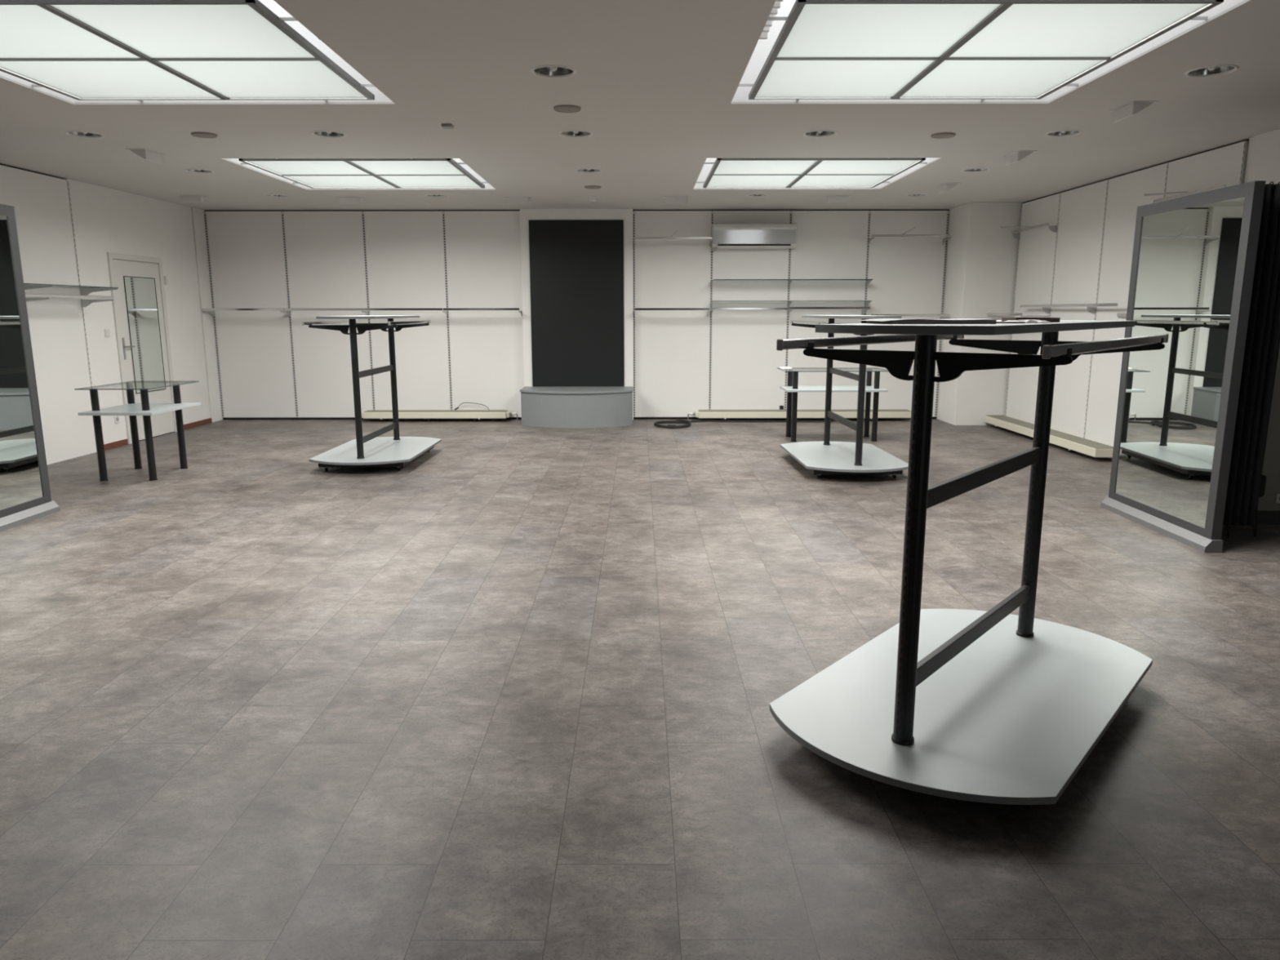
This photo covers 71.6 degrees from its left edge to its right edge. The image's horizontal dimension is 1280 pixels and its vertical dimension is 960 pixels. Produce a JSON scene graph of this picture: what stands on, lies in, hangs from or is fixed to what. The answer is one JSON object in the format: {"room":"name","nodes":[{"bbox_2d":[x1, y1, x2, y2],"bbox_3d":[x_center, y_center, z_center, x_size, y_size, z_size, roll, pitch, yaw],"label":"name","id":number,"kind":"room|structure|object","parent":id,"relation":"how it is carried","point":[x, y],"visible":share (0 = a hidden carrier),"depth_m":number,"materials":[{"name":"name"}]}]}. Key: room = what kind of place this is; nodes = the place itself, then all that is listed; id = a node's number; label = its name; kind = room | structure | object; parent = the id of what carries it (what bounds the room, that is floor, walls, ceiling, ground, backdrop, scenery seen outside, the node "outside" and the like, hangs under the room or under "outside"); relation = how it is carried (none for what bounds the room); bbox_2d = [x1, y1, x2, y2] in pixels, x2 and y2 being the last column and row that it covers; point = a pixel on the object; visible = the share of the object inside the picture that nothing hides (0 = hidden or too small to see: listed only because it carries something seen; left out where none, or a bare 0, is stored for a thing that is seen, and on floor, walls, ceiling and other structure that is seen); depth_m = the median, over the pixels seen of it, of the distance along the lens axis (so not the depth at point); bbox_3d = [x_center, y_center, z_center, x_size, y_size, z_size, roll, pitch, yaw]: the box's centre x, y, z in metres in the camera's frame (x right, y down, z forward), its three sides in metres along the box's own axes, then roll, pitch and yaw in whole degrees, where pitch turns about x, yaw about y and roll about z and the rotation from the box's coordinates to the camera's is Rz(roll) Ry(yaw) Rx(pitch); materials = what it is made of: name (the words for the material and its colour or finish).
{"room":"empty clothing store","nodes":[
{"label":"empty clothing store","id":0,"kind":"room"},
{"bbox_2d":[0,163,222,465],"bbox_3d":[-5.915,-0.755,4.369,0.314,2.787,16.073,0,11,0],"label":"wall","id":1,"kind":"structure","parent":0,"point":[105,220],"depth_m":9.35,"materials":[{"name":"white paint"}]},
{"bbox_2d":[66,180,92,386],"bbox_3d":[-5.771,-1.661,9.200,0.007,2.765,0.014,0,11,0],"label":"upright","id":2,"kind":"object","parent":1,"relation":"attached to","point":[67,180],"visible":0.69,"depth_m":9.11,"materials":[{"name":"grey"}]},
{"bbox_2d":[25,293,114,306],"bbox_3d":[-5.599,-1.646,8.130,0.338,0.112,2.095,0,11,0],"label":"rail","id":3,"kind":"object","parent":2,"relation":"attached to","point":[85,303],"visible":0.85,"depth_m":8.54,"materials":[{"name":"silver metal"}]},
{"bbox_2d":[23,283,118,295],"bbox_3d":[-5.575,-1.744,8.125,0.387,0.095,2.122,0,11,0],"label":"glass shelf","id":4,"kind":"object","parent":2,"relation":"attached to","point":[85,290],"visible":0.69,"depth_m":8.93,"materials":[{"name":"grey"}]},
{"bbox_2d":[106,252,177,444],"bbox_3d":[-5.757,-1.538,10.336,0.096,2.100,1.090,0,11,0],"label":"door","id":5,"kind":"structure","parent":1,"relation":"in","point":[139,304],"depth_m":10.28,"materials":[{"name":"white paint"}]},
{"bbox_2d":[123,275,165,394],"bbox_3d":[-5.765,-1.691,10.336,0.008,1.316,0.644,0,11,0],"label":"mirror","id":6,"kind":"object","parent":5,"relation":"attached to","point":[140,298],"depth_m":10.31,"materials":[{"name":"mirror"}]},
{"bbox_2d":[103,417,212,450],"bbox_3d":[-5.770,-0.569,10.693,0.016,0.062,2.521,0,11,0],"label":"baseboard","id":7,"kind":"structure","parent":1,"relation":"attached to","point":[122,442],"depth_m":9.97,"materials":[{"name":"wood"}]},
{"bbox_2d":[204,208,949,419],"bbox_3d":[-0.518,-2.232,12.119,11.116,2.787,0.300,0,11,0],"label":"wall","id":8,"kind":"structure","parent":0,"point":[405,249],"depth_m":11.94,"materials":[{"name":"white paint"}]},
{"bbox_2d":[203,211,224,417],"bbox_3d":[-5.746,-2.204,11.965,0.032,2.730,0.007,0,11,0],"label":"upright","id":9,"kind":"object","parent":8,"relation":"attached to","point":[204,212],"visible":0.98,"depth_m":11.96,"materials":[{"name":"grey"}]},
{"bbox_2d":[201,308,284,316],"bbox_3d":[-5.214,-2.229,11.804,1.085,0.110,0.302,0,11,0],"label":"rail","id":10,"kind":"object","parent":9,"relation":"attached to","point":[211,311],"visible":1,"depth_m":11.65,"materials":[{"name":"silver metal"}]},
{"bbox_2d":[280,211,298,417],"bbox_3d":[-4.723,-2.205,11.965,0.032,2.730,0.007,0,11,0],"label":"upright","id":11,"kind":"object","parent":8,"relation":"attached to","point":[282,212],"visible":0.99,"depth_m":11.96,"materials":[{"name":"grey"}]},
{"bbox_2d":[280,308,364,316],"bbox_3d":[-4.179,-2.230,11.805,1.095,0.110,0.302,0,11,0],"label":"rail","id":12,"kind":"object","parent":11,"relation":"attached to","point":[287,313],"visible":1,"depth_m":11.65,"materials":[{"name":"silver metal"}]},
{"bbox_2d":[361,211,375,409],"bbox_3d":[-3.659,-2.206,11.966,0.032,2.730,0.007,0,11,0],"label":"upright","id":13,"kind":"object","parent":8,"relation":"attached to","point":[362,212],"visible":0.88,"depth_m":11.92,"materials":[{"name":"grey"}]},
{"bbox_2d":[361,307,442,315],"bbox_3d":[-3.129,-2.231,11.805,1.066,0.110,0.302,0,11,0],"label":"rail","id":14,"kind":"object","parent":13,"relation":"attached to","point":[393,308],"visible":0.94,"depth_m":11.65,"materials":[{"name":"silver metal"}]},
{"bbox_2d":[442,211,453,409],"bbox_3d":[-2.595,-2.208,11.966,0.032,2.730,0.007,0,11,0],"label":"upright","id":15,"kind":"object","parent":8,"relation":"attached to","point":[443,212],"visible":0.94,"depth_m":11.94,"materials":[{"name":"grey"}]},
{"bbox_2d":[442,307,522,316],"bbox_3d":[-2.092,-2.233,11.806,1.012,0.110,0.302,0,11,0],"label":"rail","id":16,"kind":"object","parent":15,"relation":"attached to","point":[443,308],"visible":1,"depth_m":11.65,"materials":[{"name":"silver metal"}]},
{"bbox_2d":[520,208,633,420],"bbox_3d":[-0.833,-2.197,11.936,1.482,2.787,0.133,0,11,0],"label":"column","id":17,"kind":"structure","parent":8,"relation":"attached to","point":[526,215],"depth_m":11.77,"materials":[{"name":"white paint"}]},
{"bbox_2d":[632,211,635,417],"bbox_3d":[-0.080,-2.211,11.967,0.032,2.730,0.007,0,11,0],"label":"upright","id":18,"kind":"object","parent":8,"relation":"attached to","point":[633,212],"visible":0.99,"depth_m":11.92,"materials":[{"name":"grey"}]},
{"bbox_2d":[633,307,710,316],"bbox_3d":[0.417,-2.234,11.807,1.001,0.110,0.302,0,11,0],"label":"rail","id":19,"kind":"object","parent":18,"relation":"attached to","point":[636,308],"visible":1,"depth_m":11.65,"materials":[{"name":"silver metal"}]},
{"bbox_2d":[633,229,712,247],"bbox_3d":[0.426,-3.128,11.488,1.021,0.176,0.596,0,11,0],"label":"rail","id":20,"kind":"object","parent":18,"relation":"attached to","point":[671,237],"visible":1,"depth_m":11.48,"materials":[{"name":"silver metal"}]},
{"bbox_2d":[708,211,713,409],"bbox_3d":[0.959,-2.212,11.967,0.032,2.730,0.007,0,11,0],"label":"upright","id":21,"kind":"object","parent":8,"relation":"attached to","point":[712,212],"visible":0.85,"depth_m":11.99,"materials":[{"name":"grey"}]},
{"bbox_2d":[710,307,788,315],"bbox_3d":[1.438,-2.240,11.806,1.020,0.110,0.302,0,11,0],"label":"rail","id":22,"kind":"object","parent":21,"relation":"attached to","point":[712,309],"visible":1,"depth_m":11.65,"materials":[{"name":"silver metal"}]},
{"bbox_2d":[711,223,797,250],"bbox_3d":[1.502,-3.199,11.666,1.104,0.334,0.216,0,11,0],"label":"air conditioner","id":23,"kind":"object","parent":8,"relation":"attached to","point":[725,236],"visible":0.99,"depth_m":11.57,"materials":[{"name":"white plastic"}]},
{"bbox_2d":[783,210,792,409],"bbox_3d":[1.998,-2.213,11.968,0.032,2.730,0.007,0,11,0],"label":"upright","id":24,"kind":"object","parent":8,"relation":"attached to","point":[791,211],"visible":0.69,"depth_m":11.97,"materials":[{"name":"grey"}]},
{"bbox_2d":[711,300,871,307],"bbox_3d":[2.000,-2.337,11.788,2.088,0.090,0.302,0,11,0],"label":"glass shelf","id":25,"kind":"object","parent":24,"relation":"attached to","point":[867,302],"visible":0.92,"depth_m":11.63,"materials":[{"name":"grey"}]},
{"bbox_2d":[711,279,872,287],"bbox_3d":[2.000,-2.607,11.737,2.088,0.090,0.302,0,11,0],"label":"glass shelf","id":26,"kind":"object","parent":24,"relation":"attached to","point":[868,281],"visible":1,"depth_m":11.79,"materials":[{"name":"grey"}]},
{"bbox_2d":[787,306,870,315],"bbox_3d":[2.488,-2.249,11.805,1.070,0.110,0.302,0,11,0],"label":"rail","id":27,"kind":"object","parent":24,"relation":"attached to","point":[863,308],"visible":0.98,"depth_m":11.65,"materials":[{"name":"silver metal"}]},
{"bbox_2d":[863,210,871,315],"bbox_3d":[3.036,-2.214,11.968,0.032,2.730,0.007,0,11,0],"label":"upright","id":28,"kind":"object","parent":8,"relation":"attached to","point":[869,211],"visible":0.43,"depth_m":11.82,"materials":[{"name":"grey"}]},
{"bbox_2d":[867,226,951,244],"bbox_3d":[3.510,-3.159,11.484,1.036,0.176,0.596,0,11,0],"label":"rail","id":29,"kind":"object","parent":28,"relation":"attached to","point":[903,235],"visible":1,"depth_m":11.48,"materials":[{"name":"silver metal"}]},
{"bbox_2d":[871,314,949,319],"bbox_3d":[3.553,-2.157,11.823,1.039,0.110,0.302,0,11,0],"label":"rail","id":30,"kind":"object","parent":28,"relation":"attached to","point":[942,316],"visible":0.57,"depth_m":11.67,"materials":[{"name":"silver metal"}]},
{"bbox_2d":[934,210,949,416],"bbox_3d":[4.075,-2.215,11.969,0.032,2.730,0.007,0,11,0],"label":"upright","id":31,"kind":"object","parent":8,"relation":"attached to","point":[948,211],"visible":0.73,"depth_m":11.90,"materials":[{"name":"grey"}]},
{"bbox_2d":[0,418,1279,959],"bbox_3d":[-0.512,0.685,4.493,11.116,0.100,16.373,0,11,0],"label":"floor","id":32,"kind":"structure","parent":0,"point":[507,691],"depth_m":3.28,"materials":[{"name":"tile"}]},
{"bbox_2d":[0,204,60,532],"bbox_3d":[-4.383,-0.723,5.789,0.110,2.190,1.310,0,11,-1],"label":"mirror","id":33,"kind":"object","parent":32,"relation":"on","point":[25,497],"visible":1,"depth_m":6.23,"materials":[{"name":"grey mirror"}]},
{"bbox_2d":[0,215,43,510],"bbox_3d":[-4.382,-0.750,5.784,0.006,1.995,1.130,0,11,-1],"label":"mirror glass","id":34,"kind":"object","parent":33,"relation":"attached to","point":[21,464],"depth_m":6.22,"materials":[{"name":"silver mirror"}]},
{"bbox_2d":[74,381,200,480],"bbox_3d":[-4.479,-0.450,8.025,0.652,0.820,0.902,0,11,0],"label":"side table","id":35,"kind":"object","parent":32,"relation":"on","point":[144,408],"visible":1,"depth_m":7.83,"materials":[{"name":"black"}]},
{"bbox_2d":[77,402,200,415],"bbox_3d":[-4.469,-0.640,7.968,0.630,0.024,0.860,0,11,0],"label":"shelf","id":36,"kind":"object","parent":35,"relation":"attached to","point":[131,408],"depth_m":7.80,"materials":[{"name":"glass"}]},
{"bbox_2d":[301,315,441,471],"bbox_3d":[-2.591,-0.892,8.726,0.936,1.423,1.740,0,11,0],"label":"display stand","id":37,"kind":"object","parent":32,"relation":"on","point":[368,450],"visible":1,"depth_m":8.41,"materials":[{"name":"grey metal"}]},
{"bbox_2d":[354,409,519,421],"bbox_3d":[-2.771,-0.874,12.075,2.251,0.139,0.250,0,11,0],"label":"radiator","id":38,"kind":"object","parent":32,"relation":"on","point":[385,415],"visible":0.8,"depth_m":11.95,"materials":[{"name":"beige metal"}]},
{"bbox_2d":[364,409,507,412],"bbox_3d":[-2.771,-0.938,12.064,1.910,0.008,0.228,0,11,0],"label":"grille","id":39,"kind":"object","parent":38,"relation":"attached to","point":[369,411],"depth_m":12.03,"materials":[{"name":"beige"}]},
{"bbox_2d":[519,386,633,427],"bbox_3d":[-0.827,-0.965,11.680,1.477,0.462,0.825,0,11,0],"label":"podium","id":40,"kind":"object","parent":32,"relation":"on","point":[541,406],"visible":1,"depth_m":11.36,"materials":[{"name":"grey"}]},
{"bbox_2d":[528,219,624,386],"bbox_3d":[-0.837,-2.339,11.832,1.245,2.180,0.018,0,11,0],"label":"display board","id":41,"kind":"object","parent":40,"relation":"on","point":[576,266],"visible":1,"depth_m":11.82,"materials":[{"name":"black"}]},
{"bbox_2d":[653,419,832,428],"bbox_3d":[1.355,-0.786,11.824,2.431,0.052,0.572,-3,11,-18],"label":"power cord","id":42,"kind":"object","parent":32,"relation":"on","point":[677,421],"visible":0.99,"depth_m":11.79,"materials":[{"name":"black rubber"}]},
{"bbox_2d":[686,409,911,420],"bbox_3d":[2.149,-0.880,12.077,3.041,0.139,0.250,0,11,0],"label":"radiator","id":43,"kind":"object","parent":32,"relation":"on","point":[726,414],"visible":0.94,"depth_m":11.95,"materials":[{"name":"beige metal"}]},
{"bbox_2d":[697,409,911,412],"bbox_3d":[2.229,-0.944,12.066,2.860,0.008,0.228,0,11,0],"label":"grille","id":44,"kind":"object","parent":43,"relation":"attached to","point":[699,411],"depth_m":11.99,"materials":[{"name":"beige metal"}]},
{"bbox_2d":[777,367,888,441],"bbox_3d":[2.205,-0.868,10.219,1.183,0.810,0.603,0,11,0],"label":"side table","id":45,"kind":"object","parent":32,"relation":"on","point":[793,388],"visible":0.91,"depth_m":10.12,"materials":[{"name":"black metal"}]},
{"bbox_2d":[779,386,888,391],"bbox_3d":[2.204,-1.045,10.170,1.122,0.024,0.570,0,11,0],"label":"shelf","id":46,"kind":"object","parent":45,"relation":"attached to","point":[788,388],"depth_m":10.01,"materials":[{"name":"glass"}]},
{"bbox_2d":[780,315,908,478],"bbox_3d":[1.917,-0.822,8.331,0.936,1.423,1.740,0,11,-1],"label":"display stand","id":47,"kind":"object","parent":32,"relation":"on","point":[826,457],"visible":0.79,"depth_m":8.13,"materials":[{"name":"grey metal"}]},
{"bbox_2d":[768,320,1168,810],"bbox_3d":[1.224,0.161,3.156,0.936,1.423,1.740,9,14,39],"label":"display stand","id":48,"kind":"object","parent":32,"relation":"on","point":[996,705],"visible":0.99,"depth_m":2.93,"materials":[{"name":"grey laminate"}]},
{"bbox_2d":[857,318,996,324],"bbox_3d":[0.873,-0.488,2.721,0.342,0.014,0.252,-1,11,-3],"label":"magazine stack","id":49,"kind":"object","parent":48,"relation":"on","point":[885,321],"visible":1,"depth_m":2.60,"materials":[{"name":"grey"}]},
{"bbox_2d":[1004,319,1050,322],"bbox_3d":[1.239,-0.510,2.843,0.130,0.011,0.100,0,11,0],"label":"crumpled paper","id":50,"kind":"object","parent":48,"relation":"on","point":[1030,320],"visible":0.73,"depth_m":2.81,"materials":[{"name":"white paper"}]},
{"bbox_2d":[1001,317,1060,322],"bbox_3d":[1.347,-0.554,3.061,0.150,0.016,0.122,0,11,0],"label":"folder","id":51,"kind":"object","parent":48,"relation":"on","point":[1003,319],"visible":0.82,"depth_m":3.00,"materials":[{"name":"plastic"}]},
{"bbox_2d":[984,414,1113,457],"bbox_3d":[4.597,-0.510,10.115,0.250,0.139,2.850,0,11,0],"label":"radiator","id":52,"kind":"object","parent":32,"relation":"on","point":[1073,443],"visible":0.82,"depth_m":9.52,"materials":[{"name":"beige metal"}]},
{"bbox_2d":[1100,181,1265,552],"bbox_3d":[3.537,-0.750,5.890,0.110,2.190,1.310,0,11,1],"label":"mirror","id":53,"kind":"object","parent":32,"relation":"on","point":[1194,255],"visible":1,"depth_m":5.73,"materials":[{"name":"grey mirror"}]},
{"bbox_2d":[1226,474,1266,537],"bbox_3d":[3.937,0.143,5.920,0.238,0.418,0.334,0,11,0],"label":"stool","id":54,"kind":"object","parent":32,"relation":"on","point":[1263,483],"visible":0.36,"depth_m":5.74,"materials":[{"name":"black"}]},
{"bbox_2d":[0,0,1279,209],"bbox_3d":[-0.515,-2.495,3.889,11.116,0.800,16.373,0,11,0],"label":"ceiling","id":55,"kind":"structure","parent":0,"point":[655,84],"depth_m":6.20,"materials":[{"name":"paint"}]},
{"bbox_2d":[64,130,104,137],"bbox_3d":[-4.206,-2.673,6.707,0.260,0.120,0.260,0,11,0],"label":"recessed light","id":56,"kind":"object","parent":55,"relation":"in","point":[74,133],"visible":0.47,"depth_m":6.78,"materials":[{"name":"white plastic"}]},
{"bbox_2d":[125,148,164,164],"bbox_3d":[-4.169,-2.726,7.480,0.165,0.078,0.300,0,11,0],"label":"lamp","id":57,"kind":"object","parent":55,"relation":"attached to","point":[147,154],"visible":1,"depth_m":7.39,"materials":[{"name":"white plastic"}]},
{"bbox_2d":[0,0,374,102],"bbox_3d":[-2.634,-2.266,4.759,2.091,0.030,2.037,0,11,0],"label":"skylight panel","id":58,"kind":"object","parent":55,"relation":"attached to","point":[140,51],"visible":0.95,"depth_m":4.65,"materials":[{"name":"white glass"}]},
{"bbox_2d":[177,195,209,202],"bbox_3d":[-5.198,-3.265,10.322,0.300,0.078,0.165,0,11,0],"label":"lamp","id":59,"kind":"object","parent":55,"relation":"attached to","point":[184,198],"visible":1,"depth_m":10.26,"materials":[{"name":"white plastic"}]},
{"bbox_2d":[184,168,213,173],"bbox_3d":[-4.207,-3.005,8.455,0.260,0.120,0.260,0,11,0],"label":"recessed light","id":60,"kind":"object","parent":55,"relation":"in","point":[192,170],"visible":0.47,"depth_m":8.53,"materials":[{"name":"white plastic"}]},
{"bbox_2d":[191,131,217,137],"bbox_3d":[-3.306,-2.616,6.728,0.182,0.016,0.182,0,11,0],"label":"ceiling speaker","id":61,"kind":"object","parent":55,"relation":"attached to","point":[197,134],"visible":1,"depth_m":6.69,"materials":[{"name":"grey"}]},
{"bbox_2d":[192,133,216,137],"bbox_3d":[-3.306,-2.611,6.729,0.162,0.006,0.162,0,11,0],"label":"grille","id":62,"kind":"object","parent":61,"relation":"attached to","point":[202,135],"depth_m":6.72,"materials":[{"name":"grey"}]},
{"bbox_2d":[311,130,346,137],"bbox_3d":[-2.356,-2.675,6.707,0.260,0.120,0.260,0,11,0],"label":"recessed light","id":63,"kind":"object","parent":55,"relation":"in","point":[330,134],"visible":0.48,"depth_m":6.79,"materials":[{"name":"white plastic"}]},
{"bbox_2d":[336,196,365,204],"bbox_3d":[-3.418,-3.300,10.499,0.300,0.078,0.165,0,11,0],"label":"lamp","id":64,"kind":"object","parent":55,"relation":"attached to","point":[342,200],"visible":1,"depth_m":10.43,"materials":[{"name":"white plastic"}]},
{"bbox_2d":[238,158,488,188],"bbox_3d":[-2.636,-3.033,8.797,2.091,0.030,2.038,0,11,0],"label":"skylight panel","id":65,"kind":"object","parent":55,"relation":"attached to","point":[313,173],"visible":0.84,"depth_m":8.62,"materials":[{"name":"white glass"}]},
{"bbox_2d":[505,196,532,204],"bbox_3d":[-1.438,-3.306,10.520,0.300,0.078,0.165,0,11,0],"label":"lamp","id":66,"kind":"object","parent":55,"relation":"attached to","point":[511,200],"visible":1,"depth_m":10.45,"materials":[{"name":"white plastic"}]},
{"bbox_2d":[530,65,577,78],"bbox_3d":[-0.485,-2.347,4.969,0.260,0.120,0.260,0,11,0],"label":"recessed light","id":67,"kind":"object","parent":55,"relation":"in","point":[544,71],"visible":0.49,"depth_m":5.06,"materials":[{"name":"white plastic"}]},
{"bbox_2d":[553,104,581,112],"bbox_3d":[-0.482,-2.457,5.875,0.182,0.016,0.182,0,11,0],"label":"ceiling speaker","id":68,"kind":"object","parent":55,"relation":"attached to","point":[563,108],"visible":1,"depth_m":5.84,"materials":[{"name":"grey"}]},
{"bbox_2d":[555,106,579,112],"bbox_3d":[-0.482,-2.452,5.875,0.162,0.006,0.162,0,11,0],"label":"grille","id":69,"kind":"object","parent":68,"relation":"attached to","point":[561,109],"depth_m":5.86,"materials":[{"name":"grey"}]},
{"bbox_2d":[558,129,592,137],"bbox_3d":[-0.486,-2.678,6.708,0.260,0.120,0.260,0,11,0],"label":"recessed light","id":70,"kind":"object","parent":55,"relation":"in","point":[571,133],"visible":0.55,"depth_m":6.79,"materials":[{"name":"white plastic"}]},
{"bbox_2d":[575,168,602,173],"bbox_3d":[-0.487,-3.010,8.457,0.260,0.120,0.260,0,11,0],"label":"recessed light","id":71,"kind":"object","parent":55,"relation":"in","point":[581,170],"visible":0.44,"depth_m":8.55,"materials":[{"name":"white plastic"}]},
{"bbox_2d":[662,195,688,203],"bbox_3d":[0.422,-3.299,10.471,0.300,0.078,0.165,0,11,0],"label":"lamp","id":72,"kind":"object","parent":55,"relation":"attached to","point":[678,199],"visible":1,"depth_m":10.40,"materials":[{"name":"white plastic"}]},
{"bbox_2d":[759,0,782,39],"bbox_3d":[0.622,-2.349,4.237,0.062,0.280,0.620,0,11,0],"label":"ceiling vent","id":73,"kind":"object","parent":55,"relation":"in","point":[777,4],"visible":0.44,"depth_m":4.37,"materials":[{"name":"white"}]},
{"bbox_2d":[696,157,927,187],"bbox_3d":[1.619,-3.038,8.799,2.062,0.030,2.038,0,11,0],"label":"skylight panel","id":74,"kind":"object","parent":55,"relation":"attached to","point":[805,172],"visible":0.84,"depth_m":8.69,"materials":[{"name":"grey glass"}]},
{"bbox_2d":[802,129,837,137],"bbox_3d":[1.364,-2.680,6.709,0.260,0.120,0.260,0,11,0],"label":"recessed light","id":75,"kind":"object","parent":55,"relation":"in","point":[817,133],"visible":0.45,"depth_m":6.79,"materials":[{"name":"white plastic"}]},
{"bbox_2d":[822,195,851,202],"bbox_3d":[2.312,-3.288,10.403,0.300,0.078,0.165,0,11,0],"label":"lamp","id":76,"kind":"object","parent":55,"relation":"attached to","point":[829,198],"visible":1,"depth_m":10.34,"materials":[{"name":"white plastic"}]},
{"bbox_2d":[930,132,955,138],"bbox_3d":[2.318,-2.632,6.779,0.182,0.016,0.182,0,11,0],"label":"ceiling speaker","id":77,"kind":"object","parent":55,"relation":"attached to","point":[942,135],"visible":1,"depth_m":6.75,"materials":[{"name":"grey"}]},
{"bbox_2d":[932,134,954,137],"bbox_3d":[2.318,-2.627,6.780,0.162,0.006,0.162,0,11,0],"label":"grille","id":78,"kind":"object","parent":77,"relation":"attached to","point":[933,135],"depth_m":6.77,"materials":[{"name":"grey"}]},
{"bbox_2d":[937,182,961,194],"bbox_3d":[3.295,-3.112,9.468,0.165,0.078,0.300,0,11,0],"label":"lamp","id":79,"kind":"object","parent":55,"relation":"attached to","point":[944,187],"visible":1,"depth_m":9.36,"materials":[{"name":"white plastic"}]},
{"bbox_2d":[961,167,990,172],"bbox_3d":[3.208,-3.014,8.458,0.260,0.120,0.260,0,11,0],"label":"recessed light","id":80,"kind":"object","parent":55,"relation":"in","point":[980,169],"visible":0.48,"depth_m":8.54,"materials":[{"name":"white plastic"}]},
{"bbox_2d":[737,0,1223,101],"bbox_3d":[1.621,-2.271,4.760,2.062,0.030,2.037,0,11,0],"label":"skylight panel","id":81,"kind":"object","parent":55,"relation":"attached to","point":[982,50],"visible":0.96,"depth_m":4.51,"materials":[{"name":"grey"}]},
{"bbox_2d":[1004,150,1037,165],"bbox_3d":[3.256,-2.757,7.601,0.165,0.078,0.300,0,11,0],"label":"lamp","id":82,"kind":"object","parent":55,"relation":"attached to","point":[1016,156],"visible":1,"depth_m":7.50,"materials":[{"name":"white plastic"}]},
{"bbox_2d":[1044,129,1082,137],"bbox_3d":[3.209,-2.682,6.710,0.260,0.120,0.260,0,11,0],"label":"recessed light","id":83,"kind":"object","parent":55,"relation":"in","point":[1061,133],"visible":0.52,"depth_m":6.79,"materials":[{"name":"white plastic"}]},
{"bbox_2d":[1109,101,1158,122],"bbox_3d":[3.252,-2.425,5.852,0.165,0.078,0.300,0,11,0],"label":"lamp","id":84,"kind":"object","parent":55,"relation":"attached to","point":[1131,108],"visible":1,"depth_m":5.77,"materials":[{"name":"white plastic"}]},
{"bbox_2d":[1184,64,1239,77],"bbox_3d":[3.210,-2.352,4.971,0.260,0.120,0.260,0,11,0],"label":"recessed light","id":85,"kind":"object","parent":55,"relation":"in","point":[1216,69],"visible":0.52,"depth_m":5.04,"materials":[{"name":"white plastic"}]},
{"bbox_2d":[936,202,1022,425],"bbox_3d":[4.428,-2.148,11.645,0.663,2.787,0.728,0,11,0],"label":"column","id":86,"kind":"structure","parent":0,"point":[981,262],"depth_m":11.28,"materials":[{"name":"white paint"}]},
{"bbox_2d":[1005,128,1279,458],"bbox_3d":[4.894,-0.768,4.373,0.300,2.787,16.073,0,11,0],"label":"wall","id":87,"kind":"structure","parent":0,"point":[1082,208],"depth_m":9.32,"materials":[{"name":"white paint"}]},
{"bbox_2d":[1004,204,1022,416],"bbox_3d":[4.736,-2.063,11.256,0.007,2.765,0.014,0,11,0],"label":"upright","id":88,"kind":"object","parent":87,"relation":"attached to","point":[1021,204],"visible":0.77,"depth_m":11.19,"materials":[{"name":"grey"}]},
{"bbox_2d":[1049,193,1061,317],"bbox_3d":[4.737,-1.871,10.246,0.007,2.765,0.014,0,11,0],"label":"upright","id":89,"kind":"object","parent":87,"relation":"attached to","point":[1060,193],"visible":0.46,"depth_m":10.11,"materials":[{"name":"grey"}]},
{"bbox_2d":[986,312,1049,317],"bbox_3d":[4.566,-1.967,10.735,0.338,0.112,1.038,0,11,0],"label":"rail","id":90,"kind":"object","parent":89,"relation":"attached to","point":[989,314],"visible":0.78,"depth_m":10.65,"materials":[{"name":"silver metal"}]},
{"bbox_2d":[1000,222,1057,239],"bbox_3d":[4.577,-2.973,10.553,0.314,0.148,1.014,0,11,0],"label":"rail","id":91,"kind":"object","parent":89,"relation":"attached to","point":[1052,228],"visible":1,"depth_m":10.58,"materials":[{"name":"silver metal"}]},
{"bbox_2d":[1083,179,1108,438],"bbox_3d":[4.738,-1.678,9.230,0.007,2.765,0.014,0,11,0],"label":"upright","id":92,"kind":"object","parent":87,"relation":"attached to","point":[1108,180],"visible":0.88,"depth_m":9.18,"materials":[{"name":"grey"}]},
{"bbox_2d":[1019,302,1118,314],"bbox_3d":[4.681,-1.869,9.710,0.108,0.112,2.230,0,11,0],"label":"rail","id":93,"kind":"object","parent":92,"relation":"attached to","point":[1091,308],"visible":1,"depth_m":9.44,"materials":[{"name":"silver metal"}]},
{"bbox_2d":[1144,184,1226,203],"bbox_3d":[4.579,-2.391,7.516,0.314,0.137,0.994,0,11,0],"label":"rail","id":94,"kind":"object","parent":87,"relation":"attached to","point":[1183,193],"visible":0.61,"depth_m":7.57,"materials":[{"name":"silver metal"}]},
{"bbox_2d":[1239,141,1246,184],"bbox_3d":[4.739,-1.293,7.198,0.007,2.765,0.014,0,11,0],"label":"upright","id":95,"kind":"object","parent":87,"relation":"attached to","point":[1244,146],"visible":0.12,"depth_m":6.97,"materials":[{"name":"grey"}]},
{"bbox_3d":[4.165,-1.743,5.270,1.155,0.016,0.016,0,11,0],"label":"curtain rod","id":96,"kind":"object","parent":87,"relation":"attached to","visible":0},
{"bbox_2d":[1222,181,1279,526],"bbox_3d":[3.794,-0.744,5.461,0.291,2.096,0.083,0,11,0],"label":"curtain","id":97,"kind":"object","parent":96,"relation":"hanging from","point":[1262,344],"visible":0.65,"depth_m":5.46,"materials":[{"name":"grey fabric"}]},
{"bbox_2d":[1254,346,1279,524],"bbox_3d":[4.200,-0.763,6.004,1.087,2.170,0.064,0,11,0],"label":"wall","id":98,"kind":"structure","parent":0,"point":[1271,466],"depth_m":6.11,"materials":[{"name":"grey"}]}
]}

